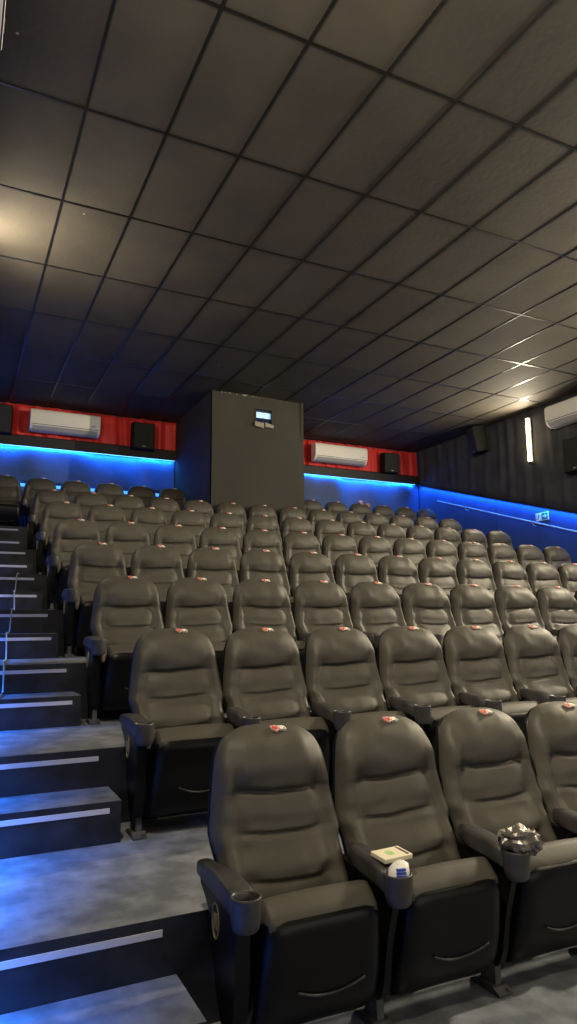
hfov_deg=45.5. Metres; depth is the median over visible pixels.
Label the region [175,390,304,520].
booth
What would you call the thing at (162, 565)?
chair
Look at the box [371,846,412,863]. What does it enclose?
box
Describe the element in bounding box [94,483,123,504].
chair
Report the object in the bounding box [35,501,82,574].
chair
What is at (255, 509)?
chair
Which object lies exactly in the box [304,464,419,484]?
trim
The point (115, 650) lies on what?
seat cushion
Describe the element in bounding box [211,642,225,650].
seat cushion
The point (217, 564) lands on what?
chair
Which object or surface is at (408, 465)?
curtain
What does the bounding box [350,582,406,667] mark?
chair
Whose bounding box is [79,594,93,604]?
seat cushion
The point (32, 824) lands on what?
step
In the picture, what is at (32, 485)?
chair
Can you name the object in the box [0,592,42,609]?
step
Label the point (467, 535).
chair
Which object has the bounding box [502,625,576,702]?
chair
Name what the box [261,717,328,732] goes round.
seat cushion
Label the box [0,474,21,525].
chair
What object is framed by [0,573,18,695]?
cable
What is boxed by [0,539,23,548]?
step
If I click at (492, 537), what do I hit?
chair
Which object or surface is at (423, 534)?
chair
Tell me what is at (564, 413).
air conditioner
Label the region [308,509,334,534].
chair
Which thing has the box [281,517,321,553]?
chair
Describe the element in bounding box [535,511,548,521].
exit sign
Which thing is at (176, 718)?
chair
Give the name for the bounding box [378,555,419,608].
chair
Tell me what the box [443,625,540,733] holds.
chair
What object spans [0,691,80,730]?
step
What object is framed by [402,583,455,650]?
chair
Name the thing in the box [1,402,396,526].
wall
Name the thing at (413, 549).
chair
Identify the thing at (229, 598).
seat cushion
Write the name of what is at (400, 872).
print
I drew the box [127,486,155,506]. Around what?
chair
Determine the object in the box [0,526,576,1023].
floor
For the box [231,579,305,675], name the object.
chair
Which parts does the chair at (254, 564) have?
backrest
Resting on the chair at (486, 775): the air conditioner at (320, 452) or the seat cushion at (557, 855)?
the seat cushion at (557, 855)
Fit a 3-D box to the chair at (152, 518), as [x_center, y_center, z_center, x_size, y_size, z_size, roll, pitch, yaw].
[-1.808,0.407,9.027,0.607,1.040,0.629,4,-10,-26]
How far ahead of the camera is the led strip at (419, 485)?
13.22 m
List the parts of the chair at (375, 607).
armrest, panel, backrest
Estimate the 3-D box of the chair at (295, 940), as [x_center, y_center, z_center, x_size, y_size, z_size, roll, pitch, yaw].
[-0.011,1.368,2.583,0.625,1.040,0.616,4,-10,-26]
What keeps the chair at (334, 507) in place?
on the floor
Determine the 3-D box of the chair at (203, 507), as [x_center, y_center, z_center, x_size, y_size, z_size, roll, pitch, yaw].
[-1.364,0.282,10.718,0.607,1.040,0.629,4,-10,-26]
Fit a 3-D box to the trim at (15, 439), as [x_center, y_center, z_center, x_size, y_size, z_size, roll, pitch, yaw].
[-3.946,-1.203,12.491,3.900,0.194,0.128,4,-10,-26]
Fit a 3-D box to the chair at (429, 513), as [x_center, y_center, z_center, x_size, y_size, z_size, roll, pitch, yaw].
[3.078,0.403,14.483,0.666,1.040,0.632,4,-10,-26]
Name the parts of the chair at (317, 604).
armrest, backrest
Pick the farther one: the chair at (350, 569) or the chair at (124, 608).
the chair at (350, 569)
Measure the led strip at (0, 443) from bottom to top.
0.018 m
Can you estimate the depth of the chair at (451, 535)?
11.40 m
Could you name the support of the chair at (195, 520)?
on the floor
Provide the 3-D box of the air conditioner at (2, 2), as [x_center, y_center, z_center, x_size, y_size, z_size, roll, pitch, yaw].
[-1.177,-2.258,2.635,0.224,0.390,1.100,4,-10,-26]
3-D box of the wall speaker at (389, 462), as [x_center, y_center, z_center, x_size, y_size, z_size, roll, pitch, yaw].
[2.247,-1.078,15.352,0.440,0.446,0.275,4,-10,-26]
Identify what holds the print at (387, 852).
on the box
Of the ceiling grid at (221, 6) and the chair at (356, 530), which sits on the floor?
the chair at (356, 530)
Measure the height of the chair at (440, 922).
1.040 m
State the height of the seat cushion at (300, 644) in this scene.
0.376 m
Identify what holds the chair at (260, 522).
on the floor
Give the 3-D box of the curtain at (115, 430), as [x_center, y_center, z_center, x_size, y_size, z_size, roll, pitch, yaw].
[-3.950,-1.568,12.554,3.890,0.586,0.101,4,-10,-26]
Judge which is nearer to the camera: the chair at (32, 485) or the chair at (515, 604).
the chair at (515, 604)
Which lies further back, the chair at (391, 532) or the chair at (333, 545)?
the chair at (391, 532)
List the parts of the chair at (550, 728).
backrest, panel, armrest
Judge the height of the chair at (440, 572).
1.040 m
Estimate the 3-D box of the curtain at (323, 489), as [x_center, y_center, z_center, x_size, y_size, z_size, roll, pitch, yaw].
[1.184,0.091,14.800,4.020,1.780,0.095,4,-10,-26]
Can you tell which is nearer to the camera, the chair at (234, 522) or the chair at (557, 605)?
the chair at (557, 605)
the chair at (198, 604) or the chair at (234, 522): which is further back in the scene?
the chair at (234, 522)
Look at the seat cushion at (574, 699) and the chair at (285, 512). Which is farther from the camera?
the chair at (285, 512)
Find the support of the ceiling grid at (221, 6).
attached to the ceiling
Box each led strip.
[0,443,173,460]
[20,483,158,496]
[304,473,414,484]
[419,485,576,513]
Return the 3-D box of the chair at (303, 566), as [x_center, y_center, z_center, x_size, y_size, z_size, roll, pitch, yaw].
[0.318,0.902,7.113,0.607,1.040,0.629,4,-10,-26]
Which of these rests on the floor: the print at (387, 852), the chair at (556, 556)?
the chair at (556, 556)
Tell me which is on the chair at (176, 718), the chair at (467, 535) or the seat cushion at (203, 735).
the seat cushion at (203, 735)
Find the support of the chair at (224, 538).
on the floor
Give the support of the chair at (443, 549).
on the floor
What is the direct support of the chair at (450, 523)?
on the floor
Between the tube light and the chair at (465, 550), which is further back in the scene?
the tube light
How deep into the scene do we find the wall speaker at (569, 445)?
11.55 m
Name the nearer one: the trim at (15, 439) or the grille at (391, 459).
the trim at (15, 439)
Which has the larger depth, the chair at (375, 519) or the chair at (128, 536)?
the chair at (375, 519)
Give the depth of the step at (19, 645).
5.69 m
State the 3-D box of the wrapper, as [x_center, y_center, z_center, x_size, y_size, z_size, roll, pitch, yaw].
[0.922,1.326,2.726,0.186,0.177,0.130,4,-10,-26]
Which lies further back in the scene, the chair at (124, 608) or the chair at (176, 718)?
the chair at (124, 608)
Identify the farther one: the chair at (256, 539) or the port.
the port
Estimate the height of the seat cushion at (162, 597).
0.376 m
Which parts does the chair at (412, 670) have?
armrest, panel, backrest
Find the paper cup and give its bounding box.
[388,860,409,877]
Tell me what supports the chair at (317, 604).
on the floor
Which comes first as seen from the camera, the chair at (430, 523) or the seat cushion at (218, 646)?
the seat cushion at (218, 646)
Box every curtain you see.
[0,402,175,450]
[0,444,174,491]
[304,440,417,475]
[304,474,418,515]
[418,393,576,511]
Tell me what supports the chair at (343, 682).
on the floor
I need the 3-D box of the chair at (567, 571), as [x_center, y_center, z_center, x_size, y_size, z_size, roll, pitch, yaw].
[3.846,1.152,8.803,0.607,1.040,0.629,4,-10,-26]
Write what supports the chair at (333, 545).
on the floor
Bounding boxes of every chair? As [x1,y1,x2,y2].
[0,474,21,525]
[20,477,56,526]
[27,489,68,549]
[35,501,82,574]
[46,519,100,609]
[60,480,90,502]
[61,542,126,657]
[73,492,107,519]
[83,576,164,724]
[87,504,126,542]
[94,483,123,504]
[104,522,150,575]
[112,495,144,521]
[119,628,233,840]
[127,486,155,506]
[129,545,184,621]
[130,507,167,544]
[148,497,179,523]
[153,524,196,577]
[158,488,186,509]
[164,577,232,702]
[171,510,206,547]
[183,500,213,527]
[186,547,238,633]
[197,723,379,1023]
[199,527,241,578]
[209,512,244,551]
[216,502,246,532]
[221,627,330,778]
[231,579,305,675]
[239,550,297,640]
[242,529,291,596]
[246,515,282,552]
[248,505,280,534]
[278,507,314,535]
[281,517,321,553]
[283,532,334,578]
[288,552,349,612]
[293,580,352,709]
[304,499,322,519]
[304,627,406,795]
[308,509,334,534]
[315,519,345,548]
[322,534,357,575]
[325,501,347,519]
[332,714,499,1023]
[335,554,378,601]
[336,511,361,534]
[347,521,376,550]
[349,503,371,521]
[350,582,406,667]
[358,536,392,576]
[363,513,388,533]
[372,505,393,521]
[377,523,405,550]
[377,626,473,762]
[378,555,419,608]
[389,515,413,533]
[393,538,426,570]
[395,507,416,522]
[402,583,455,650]
[406,525,433,549]
[414,517,438,534]
[417,509,438,526]
[418,557,458,600]
[426,540,458,569]
[434,527,461,548]
[435,707,576,998]
[439,519,461,536]
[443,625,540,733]
[450,584,503,642]
[456,559,496,596]
[457,542,491,569]
[461,529,487,549]
[486,531,513,548]
[487,543,517,566]
[492,560,532,592]
[494,585,555,638]
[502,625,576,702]
[516,545,544,570]
[524,701,576,954]
[526,562,562,596]
[536,586,576,635]
[543,546,571,570]
[556,624,576,696]
[558,563,576,597]
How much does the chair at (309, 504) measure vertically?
1.040 m
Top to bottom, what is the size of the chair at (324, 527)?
1.040 m
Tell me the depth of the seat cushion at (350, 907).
2.37 m
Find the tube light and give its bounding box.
[525,416,533,463]
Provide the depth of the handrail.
12.99 m
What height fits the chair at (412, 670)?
1.040 m
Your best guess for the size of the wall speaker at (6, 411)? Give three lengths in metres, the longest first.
0.500 x 0.480 x 0.265 m
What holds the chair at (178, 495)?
on the floor
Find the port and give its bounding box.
[255,408,273,428]
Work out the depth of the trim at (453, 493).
13.40 m
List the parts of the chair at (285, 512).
backrest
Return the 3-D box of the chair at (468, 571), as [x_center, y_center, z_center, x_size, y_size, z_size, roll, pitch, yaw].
[2.334,1.044,8.079,0.607,1.040,0.629,4,-10,-26]
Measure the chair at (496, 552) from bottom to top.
1.040 m
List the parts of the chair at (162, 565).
backrest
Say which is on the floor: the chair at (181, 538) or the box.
the chair at (181, 538)
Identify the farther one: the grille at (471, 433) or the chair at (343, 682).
the grille at (471, 433)
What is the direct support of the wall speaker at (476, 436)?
attached to the wall at (520, 532)
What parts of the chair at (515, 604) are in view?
backrest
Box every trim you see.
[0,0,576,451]
[0,434,176,460]
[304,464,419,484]
[453,493,552,545]
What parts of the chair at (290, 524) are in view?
backrest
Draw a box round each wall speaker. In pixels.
[0,404,13,434]
[130,422,154,450]
[380,452,398,473]
[466,425,488,454]
[562,436,576,474]
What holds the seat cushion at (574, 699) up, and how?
on the chair at (533, 658)
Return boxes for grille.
[385,453,398,472]
[466,428,476,453]
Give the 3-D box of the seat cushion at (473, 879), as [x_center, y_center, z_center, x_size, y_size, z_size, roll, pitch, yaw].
[0.596,1.550,2.658,0.422,0.376,0.185,4,-10,-26]
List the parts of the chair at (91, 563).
armrest, panel, backrest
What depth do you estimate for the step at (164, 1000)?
2.29 m
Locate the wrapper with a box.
[495,823,543,856]
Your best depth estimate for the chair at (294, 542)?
8.76 m
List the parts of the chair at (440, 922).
armrest, panel, backrest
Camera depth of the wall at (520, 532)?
13.20 m
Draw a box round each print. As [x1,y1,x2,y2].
[385,851,394,854]
[396,868,406,877]
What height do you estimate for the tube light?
0.894 m
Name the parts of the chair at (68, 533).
panel, backrest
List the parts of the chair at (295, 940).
armrest, panel, backrest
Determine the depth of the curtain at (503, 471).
13.10 m
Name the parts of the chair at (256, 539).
backrest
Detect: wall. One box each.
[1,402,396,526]
[417,452,576,563]
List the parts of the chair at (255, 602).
backrest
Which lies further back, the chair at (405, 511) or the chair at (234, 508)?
the chair at (405, 511)
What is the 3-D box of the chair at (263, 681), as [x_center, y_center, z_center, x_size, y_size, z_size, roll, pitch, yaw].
[-0.086,1.202,4.015,0.607,1.040,0.629,4,-10,-26]
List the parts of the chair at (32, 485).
panel, backrest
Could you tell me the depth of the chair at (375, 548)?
9.24 m
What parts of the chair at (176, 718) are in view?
panel, armrest, backrest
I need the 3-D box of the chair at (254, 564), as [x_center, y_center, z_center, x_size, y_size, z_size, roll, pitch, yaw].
[-0.186,0.866,6.872,0.607,1.040,0.629,4,-10,-26]
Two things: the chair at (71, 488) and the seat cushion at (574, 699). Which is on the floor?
the chair at (71, 488)
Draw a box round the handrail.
[437,500,576,532]
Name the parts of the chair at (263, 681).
panel, armrest, backrest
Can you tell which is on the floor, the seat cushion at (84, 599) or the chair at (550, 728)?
the chair at (550, 728)
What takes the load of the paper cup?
in the chair at (440, 922)
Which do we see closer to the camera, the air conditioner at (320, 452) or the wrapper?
the wrapper
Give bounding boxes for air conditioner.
[0,0,5,52]
[29,408,100,438]
[311,442,367,466]
[544,396,576,428]
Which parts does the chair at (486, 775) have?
armrest, panel, backrest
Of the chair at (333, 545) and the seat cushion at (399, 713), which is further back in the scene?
the chair at (333, 545)
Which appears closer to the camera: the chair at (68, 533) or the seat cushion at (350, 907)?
the seat cushion at (350, 907)
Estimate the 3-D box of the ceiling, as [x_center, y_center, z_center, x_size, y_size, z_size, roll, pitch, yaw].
[2.799,-3.147,5.386,9.880,0.100,19.400,4,-10,-26]
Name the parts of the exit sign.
sign panel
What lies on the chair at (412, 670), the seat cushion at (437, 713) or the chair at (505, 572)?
the seat cushion at (437, 713)
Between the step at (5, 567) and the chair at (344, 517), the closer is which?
the step at (5, 567)
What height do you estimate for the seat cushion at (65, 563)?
0.376 m
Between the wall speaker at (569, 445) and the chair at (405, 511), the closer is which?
the wall speaker at (569, 445)
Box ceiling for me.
[0,0,576,452]
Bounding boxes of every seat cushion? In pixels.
[0,501,18,505]
[60,560,69,567]
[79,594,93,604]
[107,643,135,656]
[154,723,233,747]
[159,595,166,601]
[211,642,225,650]
[227,596,232,601]
[260,880,377,933]
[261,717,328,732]
[295,641,305,648]
[351,711,406,719]
[409,856,497,901]
[429,706,473,723]
[502,701,540,713]
[530,837,576,871]
[566,697,576,702]
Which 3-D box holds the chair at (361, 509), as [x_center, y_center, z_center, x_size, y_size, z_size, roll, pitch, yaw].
[1.540,0.294,13.746,0.607,1.040,0.629,4,-10,-26]
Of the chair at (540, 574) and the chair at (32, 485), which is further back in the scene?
the chair at (32, 485)
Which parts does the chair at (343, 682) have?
panel, armrest, backrest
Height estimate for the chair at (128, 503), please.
1.040 m
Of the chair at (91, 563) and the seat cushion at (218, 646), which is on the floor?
the chair at (91, 563)
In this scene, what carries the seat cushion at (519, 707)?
on the chair at (476, 665)
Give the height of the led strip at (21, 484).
0.050 m
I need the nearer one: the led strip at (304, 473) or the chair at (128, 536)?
the chair at (128, 536)
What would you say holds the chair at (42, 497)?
on the floor
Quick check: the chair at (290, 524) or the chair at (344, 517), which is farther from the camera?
the chair at (344, 517)
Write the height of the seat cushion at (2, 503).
0.376 m
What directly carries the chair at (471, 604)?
on the floor
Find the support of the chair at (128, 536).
on the floor
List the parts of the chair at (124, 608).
panel, armrest, backrest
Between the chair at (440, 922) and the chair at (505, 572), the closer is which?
the chair at (440, 922)
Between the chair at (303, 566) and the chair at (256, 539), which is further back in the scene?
the chair at (256, 539)
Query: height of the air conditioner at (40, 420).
0.390 m
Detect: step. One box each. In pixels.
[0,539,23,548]
[0,562,31,573]
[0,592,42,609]
[0,633,58,658]
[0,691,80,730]
[0,786,121,858]
[0,974,206,1023]
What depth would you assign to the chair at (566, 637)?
5.35 m
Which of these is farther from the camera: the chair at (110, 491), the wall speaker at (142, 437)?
the wall speaker at (142, 437)
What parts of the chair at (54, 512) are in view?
panel, backrest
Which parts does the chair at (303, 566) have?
backrest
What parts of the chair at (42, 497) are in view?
panel, backrest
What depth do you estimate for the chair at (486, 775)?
3.06 m
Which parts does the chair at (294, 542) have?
backrest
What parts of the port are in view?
lit pane, dark pane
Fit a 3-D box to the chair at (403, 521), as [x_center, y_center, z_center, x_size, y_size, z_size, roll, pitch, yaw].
[2.164,0.532,12.407,0.607,1.040,0.629,4,-10,-26]
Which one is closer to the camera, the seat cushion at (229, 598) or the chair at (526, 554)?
the seat cushion at (229, 598)
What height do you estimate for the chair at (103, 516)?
1.040 m
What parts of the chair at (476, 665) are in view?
armrest, backrest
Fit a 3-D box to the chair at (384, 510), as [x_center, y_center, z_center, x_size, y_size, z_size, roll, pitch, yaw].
[2.044,0.329,13.988,0.607,1.040,0.629,4,-10,-26]
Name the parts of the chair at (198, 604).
backrest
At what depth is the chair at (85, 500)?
10.18 m
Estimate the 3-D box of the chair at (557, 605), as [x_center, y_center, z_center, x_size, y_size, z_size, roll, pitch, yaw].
[2.878,1.250,6.913,0.607,1.040,0.629,4,-10,-26]
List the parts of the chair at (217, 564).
backrest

